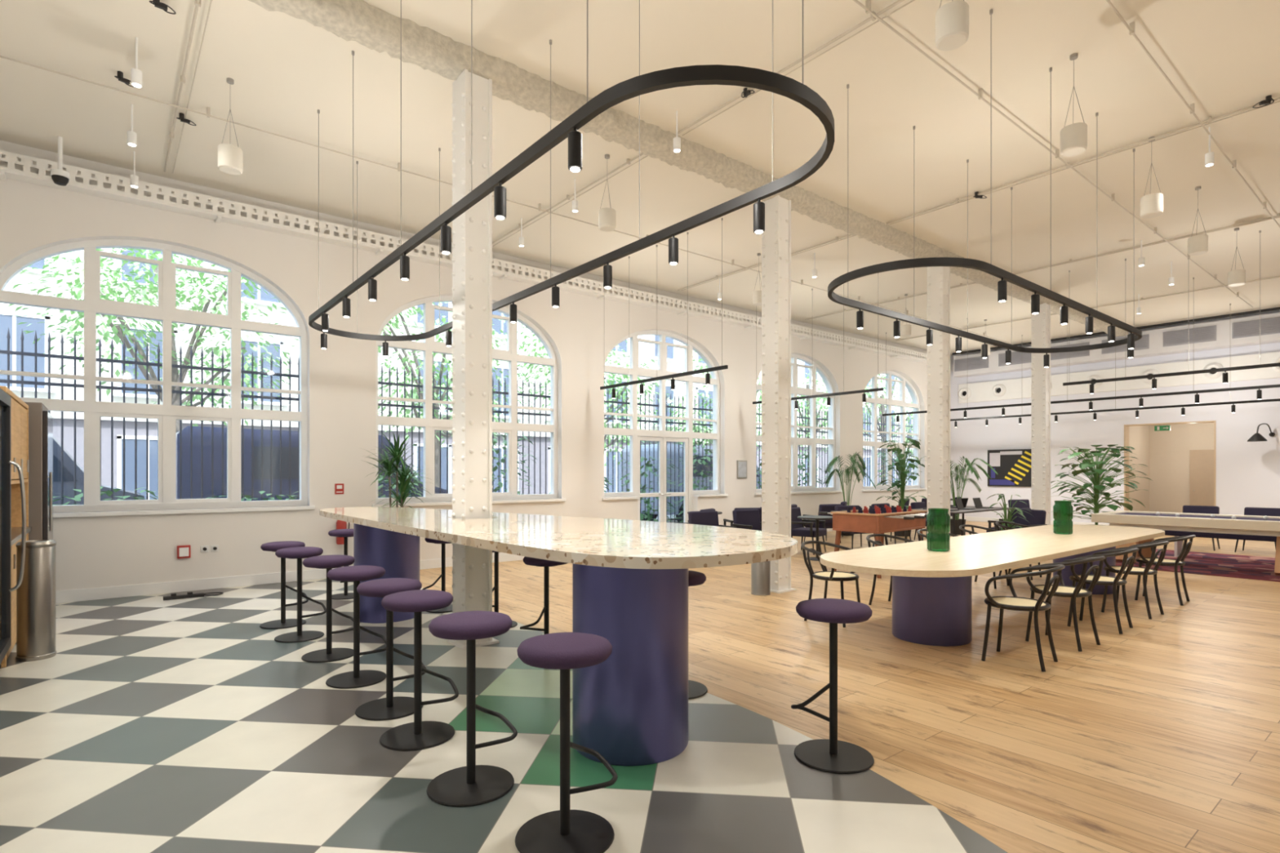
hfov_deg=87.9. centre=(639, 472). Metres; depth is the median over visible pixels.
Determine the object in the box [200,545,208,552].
wall socket
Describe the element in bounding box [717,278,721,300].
pendant light
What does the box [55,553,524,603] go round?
baseboard
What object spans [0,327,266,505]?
iron fence
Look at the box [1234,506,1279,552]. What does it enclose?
lounge chair
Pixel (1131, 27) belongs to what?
conduit
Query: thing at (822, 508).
lounge chair
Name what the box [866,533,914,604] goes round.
armchair
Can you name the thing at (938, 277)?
column
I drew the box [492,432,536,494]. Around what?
shrub
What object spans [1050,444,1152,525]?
potted plant
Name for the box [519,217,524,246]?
pendant light
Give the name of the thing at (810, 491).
trim
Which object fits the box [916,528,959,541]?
armchair
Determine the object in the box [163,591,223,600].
power strip
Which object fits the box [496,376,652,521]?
iron fence
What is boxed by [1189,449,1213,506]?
door
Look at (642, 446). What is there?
van
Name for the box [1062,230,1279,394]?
track light
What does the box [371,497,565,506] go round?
trim
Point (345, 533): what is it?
bar stool
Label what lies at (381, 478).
shrub
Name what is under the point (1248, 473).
wall
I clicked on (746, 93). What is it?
junction
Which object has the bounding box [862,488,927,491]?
trim
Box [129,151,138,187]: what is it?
pendant light
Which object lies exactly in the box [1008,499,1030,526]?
lounge chair
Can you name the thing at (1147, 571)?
armchair
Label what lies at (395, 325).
tree
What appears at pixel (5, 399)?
refrigerator
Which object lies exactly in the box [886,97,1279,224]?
conduit
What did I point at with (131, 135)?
pendant light
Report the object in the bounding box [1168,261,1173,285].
pendant light
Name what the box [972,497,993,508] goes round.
laptop
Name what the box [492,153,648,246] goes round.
conduit
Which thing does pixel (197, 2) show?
conduit
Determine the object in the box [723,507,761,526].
lounge chair
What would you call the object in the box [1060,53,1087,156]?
speaker
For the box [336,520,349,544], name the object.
fire extinguisher
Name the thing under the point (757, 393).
tree
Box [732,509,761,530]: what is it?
lounge chair
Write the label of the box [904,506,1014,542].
desk
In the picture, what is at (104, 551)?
wall
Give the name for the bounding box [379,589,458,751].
bar stool
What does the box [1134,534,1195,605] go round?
armchair
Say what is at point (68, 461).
van
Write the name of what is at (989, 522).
lounge chair
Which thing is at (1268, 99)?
junction
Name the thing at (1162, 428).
exit sign
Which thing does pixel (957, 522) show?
pot
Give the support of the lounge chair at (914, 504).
on the floor
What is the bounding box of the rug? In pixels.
[1115,548,1279,582]
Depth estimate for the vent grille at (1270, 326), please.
14.91 m
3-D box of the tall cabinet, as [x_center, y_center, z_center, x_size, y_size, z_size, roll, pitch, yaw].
[-5.709,0.420,5.656,0.650,2.160,1.910,0,0,-39]
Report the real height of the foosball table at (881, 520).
0.978 m
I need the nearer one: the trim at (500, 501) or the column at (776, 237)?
the column at (776, 237)
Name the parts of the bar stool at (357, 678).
seat, stem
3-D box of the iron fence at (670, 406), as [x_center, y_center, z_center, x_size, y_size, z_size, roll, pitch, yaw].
[1.924,-0.215,17.715,4.200,3.570,0.250,0,0,-39]
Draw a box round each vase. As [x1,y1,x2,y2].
[926,508,950,551]
[1053,500,1073,534]
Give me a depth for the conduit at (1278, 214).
10.50 m
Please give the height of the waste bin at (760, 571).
0.520 m
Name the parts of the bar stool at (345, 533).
seat, stem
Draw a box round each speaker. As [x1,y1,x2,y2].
[217,77,242,175]
[598,154,615,231]
[752,253,761,306]
[901,293,911,336]
[935,0,968,51]
[981,319,990,355]
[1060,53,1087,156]
[1140,136,1163,218]
[1187,186,1208,255]
[1227,227,1245,286]
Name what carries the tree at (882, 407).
on the ground
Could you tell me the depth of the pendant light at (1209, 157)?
7.02 m
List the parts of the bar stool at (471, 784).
seat, stem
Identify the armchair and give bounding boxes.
[800,540,860,627]
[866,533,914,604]
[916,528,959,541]
[959,524,1008,588]
[981,564,1065,671]
[995,520,1041,580]
[1025,555,1105,651]
[1066,547,1138,634]
[1101,541,1168,618]
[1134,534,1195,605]
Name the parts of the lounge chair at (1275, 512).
leg, backrest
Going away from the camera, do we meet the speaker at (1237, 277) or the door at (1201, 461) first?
the speaker at (1237, 277)
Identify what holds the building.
on the ground
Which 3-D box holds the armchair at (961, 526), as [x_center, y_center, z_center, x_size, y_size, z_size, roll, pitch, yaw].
[4.580,1.109,8.846,0.637,0.788,0.551,0,0,-35]
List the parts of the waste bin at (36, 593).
lid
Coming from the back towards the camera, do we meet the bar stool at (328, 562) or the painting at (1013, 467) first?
the painting at (1013, 467)
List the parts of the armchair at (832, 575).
leg, leg, rail, armrest, seat, seat frame, leg, leg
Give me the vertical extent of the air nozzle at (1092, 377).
0.380 m
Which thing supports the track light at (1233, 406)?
hanging from the ceiling
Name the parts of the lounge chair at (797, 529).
backrest, armrest, seat, armrest, leg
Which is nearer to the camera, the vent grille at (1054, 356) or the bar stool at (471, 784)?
the bar stool at (471, 784)
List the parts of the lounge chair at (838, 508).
backrest, leg, seat, leg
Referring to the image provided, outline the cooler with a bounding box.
[24,401,53,540]
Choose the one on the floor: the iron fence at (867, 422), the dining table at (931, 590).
the dining table at (931, 590)
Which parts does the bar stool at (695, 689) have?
seat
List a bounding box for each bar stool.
[259,541,308,629]
[274,546,326,643]
[301,555,355,662]
[325,565,386,688]
[328,528,353,599]
[355,577,426,720]
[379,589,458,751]
[422,537,452,613]
[426,610,517,807]
[492,551,517,627]
[515,631,617,852]
[520,556,567,634]
[688,569,707,699]
[791,598,874,773]
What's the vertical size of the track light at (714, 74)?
2.270 m
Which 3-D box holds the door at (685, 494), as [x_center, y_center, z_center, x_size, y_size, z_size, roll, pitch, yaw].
[0.750,0.390,13.778,0.685,2.200,0.114,0,0,-39]
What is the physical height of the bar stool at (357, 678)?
0.812 m
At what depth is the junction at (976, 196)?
8.64 m
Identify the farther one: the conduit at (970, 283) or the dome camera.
the conduit at (970, 283)
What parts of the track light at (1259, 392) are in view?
track rail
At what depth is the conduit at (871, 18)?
5.73 m
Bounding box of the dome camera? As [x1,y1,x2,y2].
[50,136,70,186]
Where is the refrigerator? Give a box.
[0,388,26,667]
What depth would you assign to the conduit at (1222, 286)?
13.37 m
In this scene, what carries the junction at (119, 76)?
attached to the ceiling
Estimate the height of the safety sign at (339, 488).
0.150 m
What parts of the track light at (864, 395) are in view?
track rail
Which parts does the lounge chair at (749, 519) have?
armrest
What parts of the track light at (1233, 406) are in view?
track rail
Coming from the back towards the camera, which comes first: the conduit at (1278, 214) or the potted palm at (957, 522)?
the potted palm at (957, 522)
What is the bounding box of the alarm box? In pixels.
[177,545,191,558]
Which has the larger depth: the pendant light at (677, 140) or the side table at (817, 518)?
the side table at (817, 518)
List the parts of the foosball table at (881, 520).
rod handle, leg, rod, leg, leg, rod handle, rod handle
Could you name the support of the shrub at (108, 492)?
on the ground
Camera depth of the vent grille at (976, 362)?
19.83 m
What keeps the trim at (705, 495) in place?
attached to the wall at (104, 551)
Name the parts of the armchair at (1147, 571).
leg, armrest, leg, seat frame, seat, armrest, rail, leg, leg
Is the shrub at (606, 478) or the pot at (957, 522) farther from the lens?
the pot at (957, 522)
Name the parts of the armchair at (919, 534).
rail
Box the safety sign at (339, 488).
[334,483,343,493]
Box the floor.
[0,520,1279,852]
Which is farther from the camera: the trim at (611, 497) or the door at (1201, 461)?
the door at (1201, 461)
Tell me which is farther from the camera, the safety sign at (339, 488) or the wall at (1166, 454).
the wall at (1166, 454)
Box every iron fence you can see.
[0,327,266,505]
[266,353,496,499]
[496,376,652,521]
[651,393,761,522]
[796,405,827,487]
[862,413,912,486]
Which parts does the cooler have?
door, handle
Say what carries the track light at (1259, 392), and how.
hanging from the ceiling
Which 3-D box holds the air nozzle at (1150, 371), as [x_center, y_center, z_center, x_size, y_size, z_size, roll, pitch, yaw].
[12.803,-2.400,16.671,0.110,0.380,0.380,0,0,-39]
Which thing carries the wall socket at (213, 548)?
attached to the wall at (104, 551)
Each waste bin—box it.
[15,539,56,661]
[751,560,770,595]
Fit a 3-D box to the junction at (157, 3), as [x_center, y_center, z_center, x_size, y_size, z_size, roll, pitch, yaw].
[-3.680,-3.607,5.119,0.169,0.085,0.119,0,0,-39]
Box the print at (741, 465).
[737,462,746,476]
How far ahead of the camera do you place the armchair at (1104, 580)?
6.33 m
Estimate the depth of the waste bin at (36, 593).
5.29 m
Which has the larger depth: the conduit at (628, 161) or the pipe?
the pipe
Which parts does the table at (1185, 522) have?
leg, leg, under frame, leg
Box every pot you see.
[840,532,853,536]
[950,519,965,534]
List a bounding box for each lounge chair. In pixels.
[675,508,715,524]
[688,511,736,528]
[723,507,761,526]
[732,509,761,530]
[791,506,826,555]
[802,503,842,542]
[817,501,847,537]
[835,505,875,549]
[871,502,911,543]
[898,497,909,508]
[910,502,927,540]
[921,497,927,507]
[986,507,1031,532]
[993,509,1047,530]
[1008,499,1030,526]
[1182,505,1219,551]
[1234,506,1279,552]
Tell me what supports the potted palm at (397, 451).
on the floor
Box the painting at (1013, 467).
[987,448,1031,486]
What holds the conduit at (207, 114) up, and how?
attached to the ceiling
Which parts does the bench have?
leg, seat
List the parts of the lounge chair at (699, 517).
backrest, armrest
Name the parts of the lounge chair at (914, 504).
backrest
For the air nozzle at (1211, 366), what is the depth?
15.70 m
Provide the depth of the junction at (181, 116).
6.76 m
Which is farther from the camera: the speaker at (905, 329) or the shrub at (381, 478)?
the speaker at (905, 329)
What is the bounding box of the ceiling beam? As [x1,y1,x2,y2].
[247,0,1128,336]
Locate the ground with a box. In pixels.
[656,514,678,522]
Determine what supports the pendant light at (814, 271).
in the ceiling
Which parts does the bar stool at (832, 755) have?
stem, seat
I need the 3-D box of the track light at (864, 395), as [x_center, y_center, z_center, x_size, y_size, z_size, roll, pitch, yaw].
[3.427,-2.467,13.213,0.066,2.365,3.100,0,0,-39]
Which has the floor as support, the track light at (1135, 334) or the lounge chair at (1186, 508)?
the lounge chair at (1186, 508)
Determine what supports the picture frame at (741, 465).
attached to the wall at (104, 551)
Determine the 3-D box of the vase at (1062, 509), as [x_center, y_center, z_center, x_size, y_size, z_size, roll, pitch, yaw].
[5.145,0.549,8.076,0.203,0.400,0.203,0,0,-39]
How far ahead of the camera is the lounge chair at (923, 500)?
17.02 m
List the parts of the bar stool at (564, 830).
seat, stem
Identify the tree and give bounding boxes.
[8,248,299,433]
[377,302,542,488]
[502,321,675,466]
[654,351,761,455]
[756,368,871,485]
[862,373,912,483]
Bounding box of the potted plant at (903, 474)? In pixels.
[875,438,927,536]
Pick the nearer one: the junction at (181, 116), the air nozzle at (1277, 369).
the junction at (181, 116)
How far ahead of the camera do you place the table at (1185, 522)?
10.21 m
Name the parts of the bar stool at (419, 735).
seat, stem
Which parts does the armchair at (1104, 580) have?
leg, armrest, leg, seat, armrest, seat frame, rail, leg, leg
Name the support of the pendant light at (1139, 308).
in the ceiling
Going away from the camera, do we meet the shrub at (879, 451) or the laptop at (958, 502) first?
the laptop at (958, 502)
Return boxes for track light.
[308,0,834,356]
[600,217,728,398]
[752,272,884,408]
[827,8,1142,367]
[882,277,1279,422]
[950,303,1279,427]
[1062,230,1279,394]
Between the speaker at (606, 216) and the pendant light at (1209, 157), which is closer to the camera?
the pendant light at (1209, 157)
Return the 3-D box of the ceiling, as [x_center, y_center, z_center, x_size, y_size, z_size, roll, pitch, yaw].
[5.477,-3.750,8.349,22.800,0.200,14.750,0,0,-39]
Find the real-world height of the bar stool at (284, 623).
0.812 m
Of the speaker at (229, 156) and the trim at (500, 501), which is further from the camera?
the trim at (500, 501)
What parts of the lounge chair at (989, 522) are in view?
armrest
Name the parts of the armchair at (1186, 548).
leg, leg, armrest, armrest, seat frame, seat, rail, leg, leg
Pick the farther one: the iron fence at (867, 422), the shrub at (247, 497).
the iron fence at (867, 422)
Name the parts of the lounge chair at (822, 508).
armrest, seat, backrest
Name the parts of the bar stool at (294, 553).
stem, seat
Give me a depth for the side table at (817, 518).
11.36 m
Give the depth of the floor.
3.85 m
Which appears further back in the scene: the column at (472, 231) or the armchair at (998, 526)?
the armchair at (998, 526)
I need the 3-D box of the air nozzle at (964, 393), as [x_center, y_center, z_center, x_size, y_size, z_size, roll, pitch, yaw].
[9.902,-2.400,20.279,0.110,0.380,0.380,0,0,-39]
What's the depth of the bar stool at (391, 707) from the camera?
4.18 m
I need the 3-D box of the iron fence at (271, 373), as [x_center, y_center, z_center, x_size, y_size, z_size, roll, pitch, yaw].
[-4.622,-0.215,12.451,4.200,3.570,0.250,0,0,-39]
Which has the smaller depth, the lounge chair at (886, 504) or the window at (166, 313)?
the window at (166, 313)
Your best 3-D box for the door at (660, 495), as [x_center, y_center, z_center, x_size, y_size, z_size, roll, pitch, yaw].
[0.208,0.390,13.342,0.685,2.200,0.114,0,0,-39]
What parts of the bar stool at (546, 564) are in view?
stem, seat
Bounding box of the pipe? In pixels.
[951,306,1279,355]
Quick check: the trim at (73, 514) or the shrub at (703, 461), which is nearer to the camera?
the trim at (73, 514)
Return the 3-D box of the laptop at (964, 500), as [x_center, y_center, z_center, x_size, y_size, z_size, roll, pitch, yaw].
[6.698,0.645,14.005,0.320,0.206,0.284,0,0,-31]
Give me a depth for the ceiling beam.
6.38 m
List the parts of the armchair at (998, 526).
leg, leg, rail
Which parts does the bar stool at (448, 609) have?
seat, stem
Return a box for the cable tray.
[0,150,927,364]
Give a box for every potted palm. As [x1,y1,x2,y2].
[363,431,435,507]
[822,451,875,536]
[950,456,998,534]
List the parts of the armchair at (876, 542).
leg, leg, rail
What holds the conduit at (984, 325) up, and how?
attached to the ceiling
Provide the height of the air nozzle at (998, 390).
0.380 m
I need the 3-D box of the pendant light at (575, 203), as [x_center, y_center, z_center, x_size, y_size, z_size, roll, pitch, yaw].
[-0.809,-3.449,8.267,0.076,0.403,0.076,0,0,-39]
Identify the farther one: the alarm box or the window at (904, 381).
the window at (904, 381)
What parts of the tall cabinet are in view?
door, door, handle, door, door, handle, door, handle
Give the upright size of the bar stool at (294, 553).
0.812 m
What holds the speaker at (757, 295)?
hanging from the ceiling
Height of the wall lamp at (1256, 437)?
0.409 m
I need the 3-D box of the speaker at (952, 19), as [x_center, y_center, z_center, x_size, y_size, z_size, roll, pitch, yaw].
[2.035,-3.225,4.331,0.200,0.850,0.200,0,0,-39]
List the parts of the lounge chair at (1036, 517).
armrest, backrest, armrest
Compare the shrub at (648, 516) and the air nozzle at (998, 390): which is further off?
the air nozzle at (998, 390)
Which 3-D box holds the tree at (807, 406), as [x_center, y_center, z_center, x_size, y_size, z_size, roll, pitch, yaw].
[7.944,-2.306,30.753,6.035,7.931,5.938,0,0,31]
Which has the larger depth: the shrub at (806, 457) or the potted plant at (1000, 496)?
the shrub at (806, 457)
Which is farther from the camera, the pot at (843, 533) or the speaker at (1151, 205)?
the pot at (843, 533)
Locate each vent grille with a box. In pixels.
[954,355,988,371]
[998,351,1031,366]
[1050,342,1089,359]
[1102,333,1149,354]
[1163,324,1216,346]
[1231,316,1279,338]
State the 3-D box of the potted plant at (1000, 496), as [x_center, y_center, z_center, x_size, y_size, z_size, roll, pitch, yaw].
[6.044,0.927,10.946,0.744,1.147,0.737,0,0,-39]
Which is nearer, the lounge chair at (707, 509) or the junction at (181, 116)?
the junction at (181, 116)
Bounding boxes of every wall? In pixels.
[0,140,951,591]
[951,310,1279,524]
[1128,422,1213,512]
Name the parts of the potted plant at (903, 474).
pot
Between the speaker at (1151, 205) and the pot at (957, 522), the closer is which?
the speaker at (1151, 205)
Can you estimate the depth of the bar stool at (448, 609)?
7.23 m
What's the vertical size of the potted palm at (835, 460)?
1.993 m
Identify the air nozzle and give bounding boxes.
[958,387,971,399]
[991,384,1006,396]
[1085,374,1102,389]
[1141,368,1159,384]
[1203,363,1223,378]
[1272,356,1279,373]
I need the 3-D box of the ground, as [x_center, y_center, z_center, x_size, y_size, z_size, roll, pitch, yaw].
[-3.737,1.675,32.577,85.000,0.250,34.540,0,0,-39]
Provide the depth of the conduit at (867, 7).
6.66 m
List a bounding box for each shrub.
[53,486,176,505]
[204,490,299,501]
[377,468,422,497]
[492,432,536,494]
[548,475,616,493]
[617,455,679,522]
[675,439,712,522]
[755,459,761,488]
[797,448,825,487]
[823,447,871,487]
[877,451,912,485]
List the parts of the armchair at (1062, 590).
leg, armrest, leg, seat frame, seat, armrest, rail, leg, leg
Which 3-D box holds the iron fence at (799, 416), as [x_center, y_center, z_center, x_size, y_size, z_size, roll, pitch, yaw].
[5.198,-0.215,20.347,4.200,3.570,0.250,0,0,-39]
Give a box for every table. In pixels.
[319,506,797,765]
[797,515,832,560]
[819,504,928,577]
[820,524,1164,646]
[1091,510,1279,575]
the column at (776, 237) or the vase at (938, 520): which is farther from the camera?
the column at (776, 237)
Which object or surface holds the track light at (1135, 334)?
hanging from the ceiling
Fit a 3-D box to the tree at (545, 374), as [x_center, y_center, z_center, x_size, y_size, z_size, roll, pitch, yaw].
[-1.822,-2.038,23.273,5.951,7.397,5.951,0,0,-45]
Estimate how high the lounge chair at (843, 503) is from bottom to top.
0.832 m
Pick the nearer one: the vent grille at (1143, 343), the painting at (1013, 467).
the vent grille at (1143, 343)
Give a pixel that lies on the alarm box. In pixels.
(183, 551)
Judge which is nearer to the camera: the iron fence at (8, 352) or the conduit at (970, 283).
the iron fence at (8, 352)
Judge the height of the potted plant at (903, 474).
2.295 m
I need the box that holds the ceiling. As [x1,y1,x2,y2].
[0,0,1279,355]
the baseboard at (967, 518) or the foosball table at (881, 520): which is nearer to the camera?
the foosball table at (881, 520)
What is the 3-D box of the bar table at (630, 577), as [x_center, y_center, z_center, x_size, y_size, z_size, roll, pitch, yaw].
[-1.167,0.950,5.631,1.807,1.100,5.778,0,0,-39]
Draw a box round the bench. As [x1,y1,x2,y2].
[1162,529,1276,556]
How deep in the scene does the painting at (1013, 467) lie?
19.38 m
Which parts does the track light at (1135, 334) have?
track rail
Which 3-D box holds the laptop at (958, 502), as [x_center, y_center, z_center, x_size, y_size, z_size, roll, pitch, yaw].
[6.551,0.645,13.392,0.320,0.206,0.284,0,0,-45]
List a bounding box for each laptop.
[950,497,968,507]
[954,498,974,510]
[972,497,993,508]
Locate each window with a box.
[0,239,306,512]
[376,295,557,503]
[604,330,719,511]
[755,354,835,492]
[862,370,919,489]
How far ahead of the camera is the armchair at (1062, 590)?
5.72 m
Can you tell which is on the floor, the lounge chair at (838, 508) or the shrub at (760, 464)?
the lounge chair at (838, 508)
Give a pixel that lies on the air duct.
(1224, 327)
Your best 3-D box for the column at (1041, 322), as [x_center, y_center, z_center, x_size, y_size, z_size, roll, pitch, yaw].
[8.283,-0.975,13.717,0.340,4.950,0.360,0,0,-39]
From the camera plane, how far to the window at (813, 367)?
16.65 m
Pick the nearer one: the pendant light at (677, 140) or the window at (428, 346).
the pendant light at (677, 140)
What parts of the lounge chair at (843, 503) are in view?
backrest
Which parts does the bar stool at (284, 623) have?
seat, stem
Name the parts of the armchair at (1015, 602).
leg, armrest, leg, seat frame, armrest, seat, rail, leg, leg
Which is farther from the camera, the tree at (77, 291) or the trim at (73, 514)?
the tree at (77, 291)
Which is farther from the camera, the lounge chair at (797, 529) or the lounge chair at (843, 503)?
the lounge chair at (843, 503)
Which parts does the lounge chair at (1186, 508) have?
backrest, leg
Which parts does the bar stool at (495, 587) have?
stem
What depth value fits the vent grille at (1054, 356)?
17.77 m
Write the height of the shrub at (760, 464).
2.120 m
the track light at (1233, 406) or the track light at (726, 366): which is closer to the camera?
the track light at (726, 366)
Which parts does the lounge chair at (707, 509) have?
backrest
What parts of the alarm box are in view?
plate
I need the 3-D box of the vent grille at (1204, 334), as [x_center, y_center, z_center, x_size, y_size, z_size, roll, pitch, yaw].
[13.093,-3.240,15.839,0.040,0.360,1.000,0,0,-39]
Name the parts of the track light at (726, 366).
track rail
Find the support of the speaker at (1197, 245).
hanging from the ceiling
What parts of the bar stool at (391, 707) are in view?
stem, seat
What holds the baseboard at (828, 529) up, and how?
attached to the wall at (104, 551)
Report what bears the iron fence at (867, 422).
on the ground
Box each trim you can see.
[53,505,315,517]
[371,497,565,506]
[601,496,639,500]
[693,493,728,497]
[754,490,842,495]
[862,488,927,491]
[1124,420,1216,511]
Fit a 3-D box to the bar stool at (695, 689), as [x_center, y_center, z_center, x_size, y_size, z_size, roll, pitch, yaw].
[0.256,1.094,4.569,0.421,0.812,0.406,0,0,-36]
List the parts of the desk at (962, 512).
leg, leg, leg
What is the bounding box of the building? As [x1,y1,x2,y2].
[0,248,912,499]
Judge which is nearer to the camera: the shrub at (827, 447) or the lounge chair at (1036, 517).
the lounge chair at (1036, 517)
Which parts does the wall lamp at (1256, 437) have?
lamp shade, arm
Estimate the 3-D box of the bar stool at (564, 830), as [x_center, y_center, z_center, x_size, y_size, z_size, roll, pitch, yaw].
[-0.302,1.094,2.734,0.421,0.812,0.406,0,0,-39]
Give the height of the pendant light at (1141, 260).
0.403 m
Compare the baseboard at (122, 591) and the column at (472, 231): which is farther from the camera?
the baseboard at (122, 591)
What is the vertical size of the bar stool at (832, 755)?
0.812 m
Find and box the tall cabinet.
[0,386,31,667]
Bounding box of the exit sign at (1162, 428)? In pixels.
[1154,425,1170,431]
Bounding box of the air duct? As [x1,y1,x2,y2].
[953,312,1279,377]
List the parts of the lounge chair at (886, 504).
backrest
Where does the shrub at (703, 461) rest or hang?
on the ground
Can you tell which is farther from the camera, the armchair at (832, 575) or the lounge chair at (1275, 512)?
the lounge chair at (1275, 512)
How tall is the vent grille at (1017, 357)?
0.360 m
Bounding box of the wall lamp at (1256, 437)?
[1247,423,1275,441]
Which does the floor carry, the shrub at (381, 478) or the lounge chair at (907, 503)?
the lounge chair at (907, 503)
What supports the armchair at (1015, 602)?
on the floor
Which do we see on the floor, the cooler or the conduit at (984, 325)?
the cooler
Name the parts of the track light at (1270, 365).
track rail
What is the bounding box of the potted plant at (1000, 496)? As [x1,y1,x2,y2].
[986,493,1031,530]
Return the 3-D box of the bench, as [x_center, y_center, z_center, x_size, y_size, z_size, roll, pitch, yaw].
[10.132,1.256,11.098,0.420,0.470,2.200,0,0,-39]
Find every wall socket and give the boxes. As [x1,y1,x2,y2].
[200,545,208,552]
[210,544,218,551]
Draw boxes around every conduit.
[0,55,1008,342]
[163,0,212,173]
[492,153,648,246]
[677,0,915,135]
[677,234,856,290]
[804,281,975,319]
[853,0,1253,307]
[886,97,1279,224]
[896,313,1055,340]
[1013,213,1279,275]
[1091,275,1279,308]
[1106,0,1279,227]
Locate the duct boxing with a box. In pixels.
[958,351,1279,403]
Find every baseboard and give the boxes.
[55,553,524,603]
[826,515,951,531]
[951,515,1109,525]
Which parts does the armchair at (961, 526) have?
leg, rail, leg, leg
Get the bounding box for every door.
[637,435,663,521]
[662,437,688,522]
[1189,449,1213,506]
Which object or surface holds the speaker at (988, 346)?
hanging from the ceiling
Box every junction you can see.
[114,71,136,88]
[149,0,176,14]
[176,112,196,125]
[741,88,755,97]
[973,191,986,198]
[1252,94,1274,108]
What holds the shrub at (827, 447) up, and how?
on the ground
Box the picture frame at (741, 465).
[736,460,746,478]
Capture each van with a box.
[53,436,144,505]
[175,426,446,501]
[622,443,761,522]
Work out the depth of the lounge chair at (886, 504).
14.05 m
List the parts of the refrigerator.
door, handle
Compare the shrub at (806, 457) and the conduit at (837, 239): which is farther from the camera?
the shrub at (806, 457)
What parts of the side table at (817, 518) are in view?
stem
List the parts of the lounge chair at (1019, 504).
backrest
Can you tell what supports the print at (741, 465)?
attached to the picture frame at (741, 465)
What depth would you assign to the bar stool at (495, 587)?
6.49 m
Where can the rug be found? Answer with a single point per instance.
(1244, 566)
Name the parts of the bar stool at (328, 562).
seat, stem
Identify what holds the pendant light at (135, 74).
in the ceiling
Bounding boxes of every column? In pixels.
[445,69,498,648]
[761,195,795,593]
[927,266,950,533]
[1031,302,1050,524]
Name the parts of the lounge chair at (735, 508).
armrest, backrest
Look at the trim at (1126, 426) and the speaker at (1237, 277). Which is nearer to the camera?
the speaker at (1237, 277)
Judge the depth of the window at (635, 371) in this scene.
13.56 m

